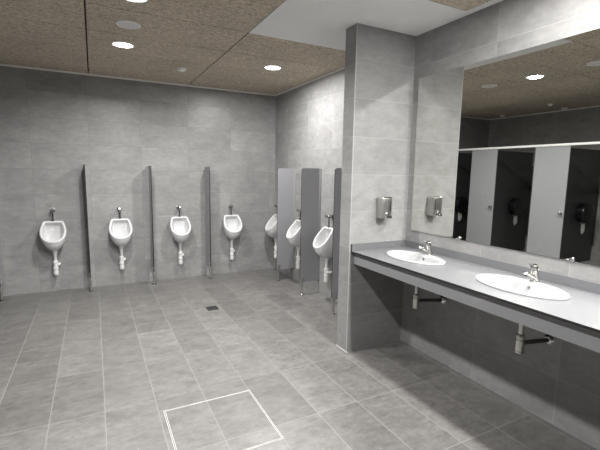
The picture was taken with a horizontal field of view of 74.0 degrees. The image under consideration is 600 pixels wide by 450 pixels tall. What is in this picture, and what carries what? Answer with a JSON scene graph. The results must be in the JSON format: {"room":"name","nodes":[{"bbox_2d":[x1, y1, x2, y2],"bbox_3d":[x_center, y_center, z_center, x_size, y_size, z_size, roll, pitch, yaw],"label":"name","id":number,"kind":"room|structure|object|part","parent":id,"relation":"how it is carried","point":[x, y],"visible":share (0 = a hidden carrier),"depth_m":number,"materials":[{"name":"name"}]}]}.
{"room":"public restroom","nodes":[
{"label":"public restroom","id":0,"kind":"room"},
{"bbox_2d":[0,66,275,295],"bbox_3d":[-2.585,-0.572,5.103,5.126,2.750,0.120,-3,8,-27],"label":"wall","id":1,"kind":"structure","parent":0,"point":[53,124],"depth_m":5.19,"materials":[{"name":"tile"}]},
{"bbox_2d":[39,208,65,274],"bbox_3d":[-2.974,0.216,4.810,0.278,0.819,0.236,-3,8,-27],"label":"urinal","id":2,"kind":"object","parent":1,"relation":"attached to","point":[52,233],"visible":1,"depth_m":4.84,"materials":[{"name":"white ceramic"}]},
{"bbox_2d":[39,221,65,250],"bbox_3d":[-2.973,0.142,4.800,0.278,0.370,0.236,-3,8,-27],"label":"bowl","id":3,"kind":"object","parent":2,"relation":"on","point":[52,234],"depth_m":4.82,"materials":[{"name":"white ceramic"}]},
{"bbox_2d":[109,207,131,269],"bbox_3d":[-2.315,0.183,5.148,0.278,0.819,0.236,-3,8,-27],"label":"urinal","id":4,"kind":"object","parent":1,"relation":"attached to","point":[120,230],"visible":1,"depth_m":5.18,"materials":[{"name":"white ceramic"}]},
{"bbox_2d":[109,218,131,246],"bbox_3d":[-2.314,0.109,5.138,0.278,0.370,0.236,-3,8,-27],"label":"bowl","id":5,"kind":"object","parent":4,"relation":"on","point":[120,230],"depth_m":5.17,"materials":[{"name":"white ceramic"}]},
{"bbox_2d":[0,63,274,95],"bbox_3d":[-2.531,-1.837,4.872,4.886,0.020,0.022,-3,8,-27],"label":"trim","id":6,"kind":"structure","parent":1,"relation":"attached to","point":[8,65],"depth_m":5.04,"materials":[{"name":"grey metal"}]},
{"bbox_2d":[170,205,190,263],"bbox_3d":[-1.646,0.149,5.491,0.278,0.819,0.236,-3,8,-27],"label":"urinal","id":7,"kind":"object","parent":1,"relation":"attached to","point":[180,227],"visible":1,"depth_m":5.53,"materials":[{"name":"white ceramic"}]},
{"bbox_2d":[170,216,190,242],"bbox_3d":[-1.645,0.075,5.481,0.278,0.370,0.236,-3,8,-27],"label":"bowl","id":8,"kind":"object","parent":7,"relation":"on","point":[180,227],"depth_m":5.52,"materials":[{"name":"white ceramic"}]},
{"bbox_2d":[223,204,242,259],"bbox_3d":[-0.986,0.115,5.830,0.278,0.819,0.236,-3,8,-27],"label":"urinal","id":9,"kind":"object","parent":1,"relation":"attached to","point":[232,224],"visible":1,"depth_m":5.87,"materials":[{"name":"white ceramic"}]},
{"bbox_2d":[223,215,242,239],"bbox_3d":[-0.985,0.041,5.820,0.278,0.370,0.236,-3,8,-27],"label":"bowl","id":10,"kind":"object","parent":9,"relation":"on","point":[232,224],"depth_m":5.85,"materials":[{"name":"white ceramic"}]},
{"bbox_2d":[0,0,502,94],"bbox_3d":[-0.639,-1.373,1.227,4.886,0.081,8.287,-3,8,-27],"label":"ceiling","id":11,"kind":"structure","parent":0,"point":[212,39],"depth_m":3.40,"materials":[{"name":"brown wood"}]},
{"bbox_2d":[111,41,134,48],"bbox_3d":[-1.645,-1.675,3.696,0.206,0.012,0.206,-3,8,-27],"label":"recessed light","id":12,"kind":"object","parent":11,"relation":"in","point":[121,44],"visible":1,"depth_m":3.69,"materials":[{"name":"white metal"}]},
{"bbox_2d":[113,42,132,47],"bbox_3d":[-1.645,-1.674,3.696,0.169,0.003,0.169,-3,8,-27],"label":"diffuser","id":13,"kind":"object","parent":12,"relation":"attached to","point":[117,44],"depth_m":3.69,"materials":[{"name":"white plastic"}]},
{"bbox_2d":[116,20,140,28],"bbox_3d":[-1.373,-1.601,3.184,0.184,0.011,0.184,-3,8,-27],"label":"ceiling speaker","id":14,"kind":"object","parent":11,"relation":"attached to","point":[126,24],"visible":1,"depth_m":3.17},
{"bbox_2d":[126,0,148,2],"bbox_3d":[-1.112,-1.528,2.654,0.206,0.012,0.206,-3,8,-27],"label":"recessed light","id":15,"kind":"object","parent":11,"relation":"in","point":[134,1],"visible":1,"depth_m":2.73,"materials":[{"name":"white plastic"}]},
{"bbox_2d":[177,67,186,71],"bbox_3d":[-1.342,-1.764,4.519,0.108,0.035,0.108,-3,8,-27],"label":"smoke detector","id":16,"kind":"object","parent":11,"relation":"attached to","point":[181,69],"visible":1,"depth_m":4.49,"materials":[{"name":"white plastic"}]},
{"bbox_2d":[263,65,281,69],"bbox_3d":[-0.304,-1.747,4.417,0.206,0.012,0.206,-3,8,-27],"label":"recessed light","id":17,"kind":"object","parent":11,"relation":"in","point":[268,67],"visible":1,"depth_m":4.40,"materials":[{"name":"white plastic"}]},
{"bbox_2d":[265,66,279,69],"bbox_3d":[-0.304,-1.746,4.417,0.169,0.003,0.169,-3,8,-27],"label":"diffuser","id":18,"kind":"object","parent":17,"relation":"attached to","point":[266,67],"depth_m":4.41,"materials":[{"name":"white plastic"}]},
{"bbox_2d":[0,268,597,449],"bbox_3d":[-0.686,1.363,1.589,5.126,0.100,8.527,-3,8,-27],"label":"floor","id":19,"kind":"structure","parent":0,"point":[101,368],"depth_m":2.98,"materials":[{"name":"tile"}]},
{"bbox_2d":[0,230,4,300],"bbox_3d":[-3.458,0.081,4.549,0.052,1.572,0.218,-3,8,-27],"label":"divider","id":20,"kind":"object","parent":19,"relation":"on","point":[2,279],"visible":1,"depth_m":4.62,"materials":[{"name":"grey laminate"}]},
{"bbox_3d":[-3.454,-0.001,4.533,0.013,1.407,0.206,-3,8,-27],"label":"panel","id":21,"kind":"part","parent":20,"relation":"part of","materials":[{"name":"grey laminate"}]},
{"bbox_2d":[84,164,92,291],"bbox_3d":[-2.647,0.039,4.965,0.052,1.572,0.218,-3,8,-27],"label":"divider","id":22,"kind":"object","parent":19,"relation":"on","point":[90,272],"visible":1,"depth_m":4.92,"materials":[{"name":"grey laminate"}]},
{"bbox_3d":[-2.643,-0.042,4.949,0.013,1.407,0.206,-3,8,-27],"label":"panel","id":23,"kind":"part","parent":22,"relation":"part of","materials":[{"name":"grey laminate"}]},
{"bbox_2d":[148,166,155,284],"bbox_3d":[-1.980,0.005,5.307,0.052,1.572,0.218,-3,8,-27],"label":"divider","id":24,"kind":"object","parent":19,"relation":"on","point":[149,167],"visible":1,"depth_m":5.28,"materials":[{"name":"grey laminate"}]},
{"bbox_2d":[205,167,211,278],"bbox_3d":[-1.304,-0.029,5.653,0.052,1.572,0.218,-3,8,-27],"label":"divider","id":25,"kind":"object","parent":19,"relation":"on","point":[207,169],"visible":1,"depth_m":5.63,"materials":[{"name":"grey laminate"}]},
{"bbox_2d":[206,306,218,310],"bbox_3d":[-0.979,0.928,4.441,0.124,0.004,0.124,-3,8,-27],"label":"floor drain","id":26,"kind":"object","parent":19,"relation":"on","point":[209,308],"visible":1,"depth_m":4.43,"materials":[{"name":"metal"}]},
{"bbox_2d":[164,390,283,449],"bbox_3d":[-0.480,1.206,2.410,0.578,0.002,0.573,-3,8,-27],"label":"floor hatch","id":27,"kind":"object","parent":19,"relation":"on","point":[236,421],"visible":1,"depth_m":2.40,"materials":[{"name":"tile"}]},
{"bbox_2d":[276,168,295,280],"bbox_3d":[-0.196,0.002,5.561,0.272,1.572,0.052,-3,8,-27],"label":"divider","id":28,"kind":"object","parent":19,"relation":"on","point":[286,177],"visible":1,"depth_m":5.53,"materials":[{"name":"grey laminate"}]},
{"bbox_2d":[299,168,321,294],"bbox_3d":[0.129,0.091,4.936,0.272,1.572,0.052,-3,8,-27],"label":"divider","id":29,"kind":"object","parent":19,"relation":"on","point":[311,178],"visible":1,"depth_m":4.91,"materials":[{"name":"grey laminate"}]},
{"bbox_2d":[331,168,341,314],"bbox_3d":[0.470,0.183,4.279,0.272,1.572,0.052,-3,8,-27],"label":"divider","id":30,"kind":"object","parent":19,"relation":"on","point":[338,171],"visible":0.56,"depth_m":4.22,"materials":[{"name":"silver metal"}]},
{"bbox_2d":[337,23,415,351],"bbox_3d":[0.720,-0.300,3.474,0.758,2.750,0.152,-3,8,-27],"label":"wall pier","id":31,"kind":"object","parent":19,"relation":"on","point":[385,64],"visible":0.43,"depth_m":3.34,"materials":[{"name":"tile"}]},
{"bbox_2d":[346,23,357,351],"bbox_3d":[0.419,-0.234,3.241,0.008,2.670,0.005,-3,8,-27],"label":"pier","id":32,"kind":"object","parent":31,"relation":"attached to","point":[357,23],"visible":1,"depth_m":3.22,"materials":[{"name":"tile"}]},
{"bbox_2d":[376,196,391,220],"bbox_3d":[0.712,-0.138,3.343,0.102,0.206,0.109,-3,8,-27],"label":"soap dispenser","id":33,"kind":"object","parent":31,"relation":"attached to","point":[383,203],"visible":1,"depth_m":3.31,"materials":[{"name":"silver metal"}]},
{"bbox_3d":[0.730,-0.080,3.314,0.072,0.055,0.026,-3,8,-27],"label":"push lever","id":34,"kind":"part","parent":33,"relation":"part of","materials":[{"name":"silver metal"}]},
{"bbox_2d":[274,0,599,449],"bbox_3d":[1.546,-0.162,2.534,0.158,2.750,8.287,-3,8,-27],"label":"wall","id":35,"kind":"structure","parent":0,"point":[558,383],"depth_m":2.88,"materials":[{"name":"tile"}]},
{"bbox_2d":[265,205,276,257],"bbox_3d":[-0.404,0.100,6.017,0.236,0.819,0.278,-3,8,-27],"label":"urinal","id":36,"kind":"object","parent":35,"relation":"attached to","point":[271,226],"visible":0.62,"depth_m":6.03,"materials":[{"name":"white ceramic"}]},
{"bbox_2d":[265,214,276,237],"bbox_3d":[-0.403,0.026,6.007,0.236,0.370,0.278,-3,8,-27],"label":"bowl","id":37,"kind":"object","parent":36,"relation":"on","point":[271,226],"depth_m":5.99,"materials":[{"name":"white ceramic"}]},
{"bbox_2d":[286,209,300,268],"bbox_3d":[-0.061,0.194,5.357,0.236,0.819,0.278,-3,8,-27],"label":"urinal","id":38,"kind":"object","parent":35,"relation":"attached to","point":[293,233],"visible":0.73,"depth_m":5.38,"materials":[{"name":"white ceramic"}]},
{"bbox_2d":[286,219,300,246],"bbox_3d":[-0.060,0.120,5.347,0.236,0.370,0.278,-3,8,-27],"label":"bowl","id":39,"kind":"object","parent":38,"relation":"on","point":[293,233],"depth_m":5.34,"materials":[{"name":"white ceramic"}]},
{"bbox_2d":[275,66,344,95],"bbox_3d":[0.282,-1.770,4.728,0.022,0.020,2.823,-3,8,-27],"label":"trim","id":40,"kind":"structure","parent":35,"relation":"attached to","point":[342,68],"depth_m":4.94,"materials":[{"name":"grey metal"}]},
{"bbox_2d":[313,214,332,282],"bbox_3d":[0.278,0.285,4.705,0.236,0.819,0.278,-3,8,-27],"label":"urinal","id":41,"kind":"object","parent":35,"relation":"attached to","point":[323,241],"visible":0.88,"depth_m":4.70,"materials":[{"name":"white ceramic"}]},
{"bbox_2d":[313,226,332,257],"bbox_3d":[0.279,0.212,4.695,0.236,0.370,0.278,-3,8,-27],"label":"bowl","id":42,"kind":"object","parent":41,"relation":"on","point":[323,241],"depth_m":4.66,"materials":[{"name":"white ceramic"}]},
{"bbox_2d":[351,240,599,352],"bbox_3d":[1.365,0.413,2.125,0.587,0.168,2.989,-3,8,-27],"label":"countertop","id":43,"kind":"structure","parent":35,"relation":"attached to","point":[575,320],"depth_m":2.32,"materials":[{"name":"grey stone"}]},
{"bbox_2d":[386,250,445,265],"bbox_3d":[0.880,0.326,3.073,0.332,0.175,0.540,-3,8,-27],"label":"basin","id":44,"kind":"object","parent":43,"relation":"in","point":[414,257],"visible":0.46,"depth_m":3.11,"materials":[{"name":"white ceramic"}]},
{"bbox_2d":[412,286,445,308],"bbox_3d":[1.012,0.529,3.128,0.313,0.234,0.068,-3,8,-27],"label":"trap","id":45,"kind":"object","parent":44,"relation":"attached to","point":[416,300],"visible":1,"depth_m":3.07,"materials":[{"name":"silver metal"}]},
{"bbox_2d":[412,293,419,308],"bbox_3d":[0.896,0.586,3.076,0.054,0.116,0.054,-3,8,-27],"label":"bottle","id":46,"kind":"object","parent":45,"relation":"on","point":[416,300],"depth_m":3.06,"materials":[{"name":"silver metal"}]},
{"bbox_2d":[419,241,432,254],"bbox_3d":[0.981,0.180,3.104,0.136,0.117,0.054,-3,8,-27],"label":"tap","id":47,"kind":"object","parent":43,"relation":"on","point":[428,249],"visible":1,"depth_m":3.10,"materials":[{"name":"silver metal"}]},
{"bbox_3d":[0.970,0.197,3.101,0.113,0.066,0.036,-3,8,-27],"label":"spout","id":48,"kind":"part","parent":47,"relation":"part of","materials":[{"name":"silver metal"}]},
{"bbox_2d":[475,274,570,300],"bbox_3d":[1.273,0.431,2.326,0.332,0.175,0.540,-3,8,-27],"label":"basin","id":49,"kind":"object","parent":43,"relation":"in","point":[515,285],"visible":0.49,"depth_m":2.34,"materials":[{"name":"white ceramic"}]},
{"bbox_2d":[514,324,554,353],"bbox_3d":[1.402,0.635,2.379,0.313,0.234,0.068,-3,8,-27],"label":"trap","id":50,"kind":"object","parent":49,"relation":"attached to","point":[520,342],"visible":0.95,"depth_m":2.32,"materials":[{"name":"silver metal"}]},
{"bbox_2d":[514,333,525,353],"bbox_3d":[1.286,0.691,2.326,0.054,0.116,0.054,-3,8,-27],"label":"bottle","id":51,"kind":"object","parent":50,"relation":"on","point":[520,342],"depth_m":2.31,"materials":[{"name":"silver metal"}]},
{"bbox_2d":[523,264,539,282],"bbox_3d":[1.370,0.285,2.356,0.136,0.117,0.054,-3,8,-27],"label":"tap","id":52,"kind":"object","parent":43,"relation":"on","point":[534,275],"visible":1,"depth_m":2.35,"materials":[{"name":"silver metal"}]},
{"bbox_3d":[1.359,0.302,2.353,0.113,0.066,0.036,-3,8,-27],"label":"spout","id":53,"kind":"part","parent":52,"relation":"part of","materials":[{"name":"silver metal"}]},
{"bbox_3d":[1.381,0.246,2.356,0.068,0.039,0.043,-3,8,-27],"label":"lever","id":54,"kind":"part","parent":52,"relation":"part of","materials":[{"name":"silver metal"}]},
{"bbox_2d":[411,28,599,265],"bbox_3d":[1.649,-0.407,2.118,0.015,1.282,2.922,-3,8,-27],"label":"wall mirror","id":55,"kind":"object","parent":35,"relation":"attached to","point":[507,146],"visible":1,"depth_m":2.57,"materials":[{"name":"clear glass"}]}
]}

